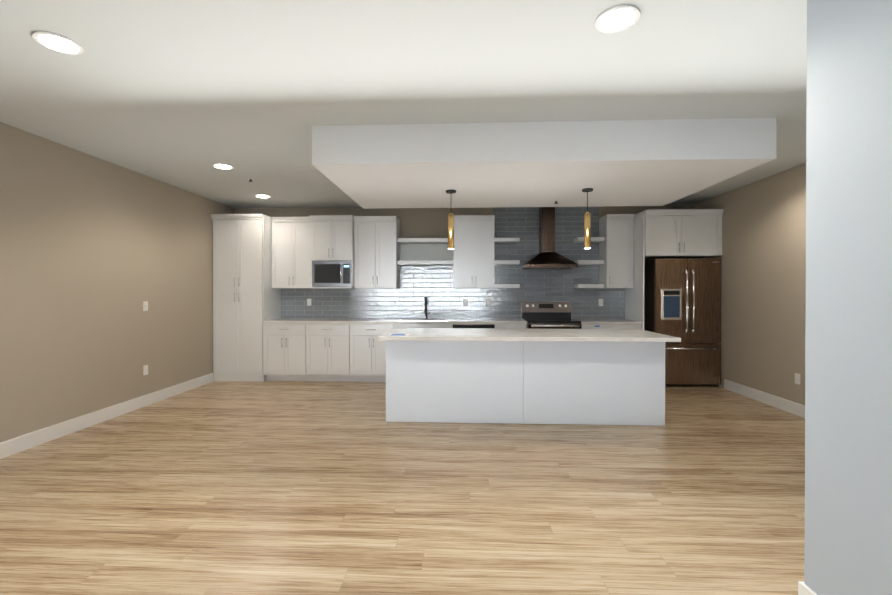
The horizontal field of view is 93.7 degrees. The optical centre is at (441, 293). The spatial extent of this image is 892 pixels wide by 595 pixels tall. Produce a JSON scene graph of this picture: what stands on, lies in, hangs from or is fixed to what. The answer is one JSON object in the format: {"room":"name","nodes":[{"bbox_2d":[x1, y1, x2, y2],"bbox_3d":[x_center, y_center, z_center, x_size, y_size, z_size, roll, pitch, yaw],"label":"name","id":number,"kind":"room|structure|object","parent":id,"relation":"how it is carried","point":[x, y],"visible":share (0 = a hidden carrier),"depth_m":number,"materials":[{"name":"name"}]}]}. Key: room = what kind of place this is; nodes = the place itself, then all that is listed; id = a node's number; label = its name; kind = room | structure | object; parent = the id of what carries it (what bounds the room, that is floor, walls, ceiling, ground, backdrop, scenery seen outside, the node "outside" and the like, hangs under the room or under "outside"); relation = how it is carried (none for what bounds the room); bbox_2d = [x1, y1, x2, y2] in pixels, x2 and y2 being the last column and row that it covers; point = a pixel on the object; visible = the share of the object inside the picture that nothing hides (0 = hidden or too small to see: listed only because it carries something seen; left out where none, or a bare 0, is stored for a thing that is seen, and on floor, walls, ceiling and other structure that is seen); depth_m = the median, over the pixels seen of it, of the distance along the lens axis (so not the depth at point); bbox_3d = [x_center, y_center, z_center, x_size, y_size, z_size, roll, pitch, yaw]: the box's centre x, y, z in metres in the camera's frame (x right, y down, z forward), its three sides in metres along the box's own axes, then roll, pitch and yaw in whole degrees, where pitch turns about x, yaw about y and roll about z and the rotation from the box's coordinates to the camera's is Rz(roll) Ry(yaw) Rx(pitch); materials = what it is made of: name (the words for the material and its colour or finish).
{"room":"kitchen","nodes":[
{"label":"kitchen","id":0,"kind":"room"},
{"bbox_2d":[0,122,233,441],"bbox_3d":[-3.696,-0.021,2.159,0.100,2.740,9.550,0,0,3],"label":"wall","id":1,"kind":"structure","parent":0,"point":[95,252],"depth_m":4.24,"materials":[{"name":"beige paint"}]},
{"bbox_2d":[0,373,212,458],"bbox_3d":[-3.651,1.285,1.903,0.014,0.130,8.830,0,0,3],"label":"baseboard","id":2,"kind":"structure","parent":1,"relation":"attached to","point":[30,440],"depth_m":4.22,"materials":[{"name":"white wood"}]},
{"bbox_2d":[143,365,147,374],"bbox_3d":[-3.518,0.909,4.974,0.006,0.114,0.070,0,0,3],"label":"outlet","id":3,"kind":"object","parent":1,"relation":"attached to","point":[145,369],"visible":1,"depth_m":4.96,"materials":[{"name":"white plastic"}]},
{"bbox_2d":[143,301,147,310],"bbox_3d":[-3.516,0.149,4.970,0.010,0.114,0.070,0,0,3],"label":"light switch","id":4,"kind":"object","parent":1,"relation":"attached to","point":[145,305],"visible":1,"depth_m":4.97,"materials":[{"name":"white plastic"}]},
{"bbox_2d":[0,381,804,594],"bbox_3d":[0.075,1.379,2.049,7.645,0.060,9.650,0,0,3],"label":"floor","id":5,"kind":"structure","parent":0,"point":[281,488],"depth_m":2.71,"materials":[{"name":"brown wood"}]},
{"bbox_2d":[211,214,280,381],"bbox_3d":[-3.056,0.066,6.583,0.782,2.520,0.650,0,0,3],"label":"pantry cabinet","id":6,"kind":"object","parent":5,"relation":"on","point":[246,299],"visible":0.98,"depth_m":6.30,"materials":[{"name":"white paint"}]},
{"bbox_2d":[264,323,307,380],"bbox_3d":[-2.339,0.886,6.555,0.644,0.880,0.650,0,0,3],"label":"base cabinet","id":7,"kind":"object","parent":5,"relation":"on","point":[284,351],"visible":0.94,"depth_m":6.27,"materials":[{"name":"white paint"}]},
{"bbox_2d":[306,323,350,381],"bbox_3d":[-1.686,0.886,6.526,0.656,0.880,0.650,0,0,3],"label":"base cabinet","id":8,"kind":"object","parent":5,"relation":"on","point":[327,352],"visible":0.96,"depth_m":6.24,"materials":[{"name":"white paint"}]},
{"bbox_2d":[350,324,393,381],"bbox_3d":[-1.027,0.887,6.497,0.656,0.880,0.650,0,0,3],"label":"base cabinet","id":9,"kind":"object","parent":5,"relation":"on","point":[367,355],"visible":0.83,"depth_m":6.21,"materials":[{"name":"white paint"}]},
{"bbox_2d":[394,324,452,327],"bbox_3d":[-0.263,0.887,6.463,0.864,0.880,0.650,0,0,3],"label":"base cabinet","id":10,"kind":"object","parent":5,"relation":"on","point":[423,325],"visible":0.04,"depth_m":6.17,"materials":[{"name":"white paint"}]},
{"bbox_2d":[263,318,641,324],"bbox_3d":[0.117,0.426,6.453,5.564,0.038,0.632,0,0,3],"label":"countertop","id":11,"kind":"structure","parent":10,"relation":"on","point":[448,321],"depth_m":6.21,"materials":[{"name":"stone"}]},
{"bbox_2d":[399,319,447,320],"bbox_3d":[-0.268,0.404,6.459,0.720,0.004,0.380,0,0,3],"label":"sink basin","id":12,"kind":"object","parent":11,"relation":"in","point":[423,320],"visible":1,"depth_m":6.29,"materials":[{"name":"white ceramic"}]},
{"bbox_2d":[424,297,429,318],"bbox_3d":[-0.233,0.226,6.623,0.091,0.356,0.213,0,0,3],"label":"faucet","id":13,"kind":"object","parent":11,"relation":"on","point":[425,311],"visible":1,"depth_m":6.69,"materials":[{"name":"black"}]},
{"bbox_2d":[453,324,494,327],"bbox_3d":[0.481,0.889,6.416,0.618,0.876,0.644,0,0,3],"label":"dishwasher","id":14,"kind":"object","parent":5,"relation":"on","point":[473,325],"visible":0.08,"depth_m":6.14,"materials":[{"name":"black metal"}]},
{"bbox_2d":[495,324,525,327],"bbox_3d":[1.024,0.887,6.406,0.458,0.880,0.650,0,0,3],"label":"base cabinet","id":15,"kind":"object","parent":5,"relation":"on","point":[510,325],"visible":0.12,"depth_m":6.12,"materials":[{"name":"white paint"}]},
{"bbox_2d":[386,340,664,425],"bbox_3d":[0.852,0.896,4.615,2.840,0.880,0.670,0,0,3],"label":"kitchen island","id":16,"kind":"object","parent":5,"relation":"on","point":[567,382],"visible":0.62,"depth_m":4.28,"materials":[{"name":"white wood"}]},
{"bbox_2d":[379,328,680,341],"bbox_3d":[0.847,0.436,4.493,2.880,0.038,0.960,0,0,3],"label":"island countertop","id":17,"kind":"structure","parent":16,"relation":"on","point":[515,334],"depth_m":4.17,"materials":[{"name":"stone"}]},
{"bbox_2d":[388,334,409,335],"bbox_3d":[-0.427,0.414,4.214,0.200,0.007,0.140,0,0,3],"label":"booklet","id":18,"kind":"object","parent":17,"relation":"on","point":[399,335],"visible":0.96,"depth_m":4.16,"materials":[{"name":"white paper"}]},
{"bbox_2d":[521,302,581,328],"bbox_3d":[1.643,0.730,6.321,0.770,1.195,0.729,0,0,3],"label":"range","id":19,"kind":"object","parent":5,"relation":"on","point":[545,315],"visible":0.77,"depth_m":6.60,"materials":[{"name":"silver metal"}]},
{"bbox_2d":[582,324,640,328],"bbox_3d":[2.466,0.887,6.343,0.856,0.880,0.650,0,0,3],"label":"base cabinet","id":20,"kind":"object","parent":5,"relation":"on","point":[588,326],"visible":0.02,"depth_m":6.05,"materials":[{"name":"white paint"}]},
{"bbox_2d":[625,216,644,329],"bbox_3d":[2.907,0.107,6.315,0.020,2.440,0.657,0,0,3],"label":"panel","id":21,"kind":"object","parent":5,"relation":"on","point":[634,303],"visible":0.5,"depth_m":6.17,"materials":[{"name":"white paint"}]},
{"bbox_2d":[644,258,720,385],"bbox_3d":[3.507,0.415,6.223,0.913,1.826,0.738,0,0,3],"label":"refrigerator","id":22,"kind":"object","parent":5,"relation":"on","point":[682,299],"visible":0.85,"depth_m":5.93,"materials":[{"name":"brown metal"}]},
{"bbox_2d":[0,0,806,207],"bbox_3d":[0.075,-1.431,2.035,7.645,0.080,9.650,0,0,3],"label":"ceiling","id":23,"kind":"structure","parent":0,"point":[184,94],"depth_m":2.66,"materials":[{"name":"white paint"}]},
{"bbox_2d":[32,31,83,54],"bbox_3d":[-2.122,-1.386,2.318,0.210,0.011,0.210,0,0,3],"label":"recessed light","id":24,"kind":"object","parent":23,"relation":"in","point":[57,42],"visible":0.96,"depth_m":2.30,"materials":[{"name":"white plastic"}]},
{"bbox_2d":[212,163,233,168],"bbox_3d":[-2.402,-1.397,4.592,0.210,0.011,0.210,0,0,3],"label":"recessed light","id":25,"kind":"object","parent":23,"relation":"in","point":[221,166],"visible":0.96,"depth_m":4.58,"materials":[{"name":"white"}]},
{"bbox_2d":[255,194,270,197],"bbox_3d":[-2.578,-1.405,6.032,0.210,0.011,0.210,0,0,3],"label":"recessed light","id":26,"kind":"object","parent":23,"relation":"in","point":[262,196],"visible":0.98,"depth_m":6.03,"materials":[{"name":"white"}]},
{"bbox_2d":[595,4,639,32],"bbox_3d":[0.888,-1.385,2.114,0.210,0.011,0.210,0,0,3],"label":"recessed light","id":27,"kind":"object","parent":23,"relation":"in","point":[618,18],"visible":1,"depth_m":2.10,"materials":[{"name":"white plastic"}]},
{"bbox_2d":[234,204,695,318],"bbox_3d":[0.286,-0.045,6.812,7.645,2.740,0.100,0,0,3],"label":"wall","id":28,"kind":"structure","parent":0,"point":[423,222],"depth_m":6.79,"materials":[{"name":"beige paint"}]},
{"bbox_2d":[271,217,310,287],"bbox_3d":[-2.333,-0.639,6.682,0.643,1.110,0.380,0,0,3],"label":"upper cabinet","id":29,"kind":"object","parent":28,"relation":"attached to","point":[291,264],"visible":0.94,"depth_m":6.53,"materials":[{"name":"white paint"}]},
{"bbox_2d":[309,215,353,287],"bbox_3d":[-1.682,-0.639,6.609,0.656,1.110,0.470,0,0,3],"label":"upper cabinet","id":30,"kind":"object","parent":28,"relation":"attached to","point":[331,237],"visible":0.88,"depth_m":6.41,"materials":[{"name":"white paint"}]},
{"bbox_2d":[312,261,351,286],"bbox_3d":[-1.682,-0.305,6.604,0.614,0.400,0.427,0,0,3],"label":"microwave","id":31,"kind":"object","parent":30,"relation":"in","point":[331,273],"visible":0.98,"depth_m":6.42,"materials":[{"name":"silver metal"}]},
{"bbox_2d":[354,216,399,287],"bbox_3d":[-1.020,-0.639,6.624,0.658,1.110,0.380,0,0,3],"label":"upper cabinet","id":32,"kind":"object","parent":28,"relation":"attached to","point":[376,251],"visible":1,"depth_m":6.47,"materials":[{"name":"white paint"}]},
{"bbox_2d":[397,261,452,264],"bbox_3d":[-0.249,-0.485,6.644,0.872,0.058,0.260,0,0,3],"label":"floating shelf","id":33,"kind":"object","parent":28,"relation":"attached to","point":[424,262],"visible":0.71,"depth_m":6.52,"materials":[{"name":"white paint"}]},
{"bbox_2d":[400,244,452,260],"bbox_3d":[-0.243,-0.661,6.777,0.872,0.288,0.006,0,0,3],"label":"panel","id":34,"kind":"object","parent":28,"relation":"attached to","point":[425,252],"visible":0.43,"depth_m":6.77,"materials":[{"name":"grey"}]},
{"bbox_2d":[397,238,447,243],"bbox_3d":[-0.249,-0.835,6.642,0.872,0.058,0.260,0,0,3],"label":"floating shelf","id":35,"kind":"object","parent":34,"relation":"attached to","point":[422,240],"visible":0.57,"depth_m":6.52,"materials":[{"name":"white paint"}]},
{"bbox_2d":[281,207,624,318],"bbox_3d":[0.131,-0.504,6.762,5.564,1.814,0.007,0,0,3],"label":"tile backsplash","id":36,"kind":"structure","parent":28,"relation":"attached to","point":[433,284],"depth_m":6.72,"materials":[{"name":"grey tile"}]},
{"bbox_2d":[463,299,467,305],"bbox_3d":[0.386,0.140,6.745,0.070,0.114,0.009,0,0,3],"label":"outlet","id":37,"kind":"object","parent":36,"relation":"attached to","point":[465,302],"visible":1,"depth_m":6.75,"materials":[{"name":"white plastic"}]},
{"bbox_2d":[453,215,494,287],"bbox_3d":[0.501,-0.639,6.557,0.627,1.110,0.380,0,0,3],"label":"upper cabinet","id":38,"kind":"object","parent":28,"relation":"attached to","point":[473,258],"visible":0.96,"depth_m":6.40,"materials":[{"name":"white paint"}]},
{"bbox_2d":[494,238,519,242],"bbox_3d":[1.015,-0.835,6.586,0.389,0.058,0.260,0,0,3],"label":"floating shelf","id":39,"kind":"object","parent":28,"relation":"attached to","point":[506,240],"visible":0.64,"depth_m":6.46,"materials":[{"name":"white paint"}]},
{"bbox_2d":[494,260,519,264],"bbox_3d":[1.015,-0.485,6.588,0.389,0.058,0.260,0,0,3],"label":"floating shelf","id":40,"kind":"object","parent":28,"relation":"attached to","point":[506,262],"visible":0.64,"depth_m":6.46,"materials":[{"name":"white paint"}]},
{"bbox_2d":[494,284,519,287],"bbox_3d":[1.015,-0.117,6.590,0.389,0.058,0.260,0,0,3],"label":"floating shelf","id":41,"kind":"object","parent":28,"relation":"attached to","point":[506,285],"visible":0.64,"depth_m":6.46,"materials":[{"name":"white paint"}]},
{"bbox_2d":[521,207,577,268],"bbox_3d":[1.649,-0.897,6.441,0.760,1.025,0.488,0,0,3],"label":"range hood","id":42,"kind":"object","parent":28,"relation":"attached to","point":[547,257],"visible":0.92,"depth_m":6.46,"materials":[{"name":"brown metal"}]},
{"bbox_2d":[574,237,603,242],"bbox_3d":[2.296,-0.835,6.529,0.396,0.058,0.260,0,0,3],"label":"floating shelf","id":43,"kind":"object","parent":28,"relation":"attached to","point":[593,239],"visible":0.79,"depth_m":6.41,"materials":[{"name":"white paint"}]},
{"bbox_2d":[574,260,603,264],"bbox_3d":[2.296,-0.485,6.531,0.396,0.058,0.260,0,0,3],"label":"floating shelf","id":44,"kind":"object","parent":28,"relation":"attached to","point":[589,262],"visible":0.93,"depth_m":6.40,"materials":[{"name":"white paint"}]},
{"bbox_2d":[574,284,603,287],"bbox_3d":[2.296,-0.117,6.533,0.396,0.058,0.260,0,0,3],"label":"floating shelf","id":45,"kind":"object","parent":28,"relation":"attached to","point":[588,285],"visible":1,"depth_m":6.40,"materials":[{"name":"white paint"}]},
{"bbox_2d":[599,214,634,287],"bbox_3d":[2.698,-0.638,6.460,0.404,1.110,0.380,0,0,3],"label":"upper cabinet","id":46,"kind":"object","parent":28,"relation":"attached to","point":[616,251],"visible":1,"depth_m":6.31,"materials":[{"name":"white paint"}]},
{"bbox_2d":[634,209,723,259],"bbox_3d":[3.452,-0.865,6.260,1.065,0.655,0.710,0,0,3],"label":"upper cabinet","id":47,"kind":"object","parent":28,"relation":"attached to","point":[682,233],"visible":0.96,"depth_m":5.94,"materials":[{"name":"white paint"}]},
{"bbox_2d":[312,117,776,208],"bbox_3d":[0.830,-1.240,4.325,3.740,0.324,1.850,0,0,3],"label":"ceiling","id":48,"kind":"structure","parent":0,"point":[662,162],"depth_m":3.47,"materials":[{"name":"white paint"}]},
{"bbox_2d":[446,190,455,248],"bbox_3d":[0.098,-0.772,4.385,0.110,0.612,0.110,0,0,3],"label":"pendant light","id":49,"kind":"object","parent":48,"relation":"hanging from","point":[450,230],"visible":1,"depth_m":4.36,"materials":[{"name":"gold metal"}]},
{"bbox_2d":[582,188,592,248],"bbox_3d":[1.507,-0.771,4.322,0.110,0.612,0.110,0,0,3],"label":"pendant light","id":50,"kind":"object","parent":48,"relation":"hanging from","point":[587,229],"visible":1,"depth_m":4.30,"materials":[{"name":"gold metal"}]},
{"bbox_2d":[696,163,805,405],"bbox_3d":[3.943,-0.031,4.123,0.100,2.740,4.950,0,0,3],"label":"wall","id":51,"kind":"structure","parent":0,"point":[763,295],"depth_m":5.08,"materials":[{"name":"beige paint"}]},
{"bbox_2d":[724,379,804,417],"bbox_3d":[3.870,1.276,3.757,0.014,0.130,4.200,0,0,3],"label":"baseboard","id":52,"kind":"structure","parent":51,"relation":"attached to","point":[797,409],"depth_m":5.04,"materials":[{"name":"white wood"}]},
{"bbox_2d":[795,373,799,384],"bbox_3d":[3.910,0.936,4.595,0.006,0.114,0.070,0,0,3],"label":"outlet","id":53,"kind":"object","parent":51,"relation":"attached to","point":[797,378],"visible":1,"depth_m":4.59,"materials":[{"name":"white plastic"}]},
{"bbox_2d":[804,0,891,594],"bbox_3d":[2.603,-0.007,-0.597,2.360,2.740,4.600,0,0,3],"label":"wall","id":54,"kind":"structure","parent":0,"point":[848,442],"depth_m":1.56,"materials":[{"name":"grey paint"}]},
{"bbox_2d":[798,581,803,594],"bbox_3d":[2.648,1.286,1.717,2.274,0.130,0.014,0,0,3],"label":"baseboard","id":55,"kind":"structure","parent":54,"relation":"attached to","point":[799,586],"depth_m":1.77,"materials":[{"name":"white wood"}]},
{"bbox_2d":[801,584,816,594],"bbox_3d":[1.419,1.297,-0.488,0.014,0.130,4.500,0,0,3],"label":"baseboard","id":56,"kind":"structure","parent":54,"relation":"attached to","point":[806,590],"depth_m":1.74,"materials":[{"name":"white wood"}]}
]}

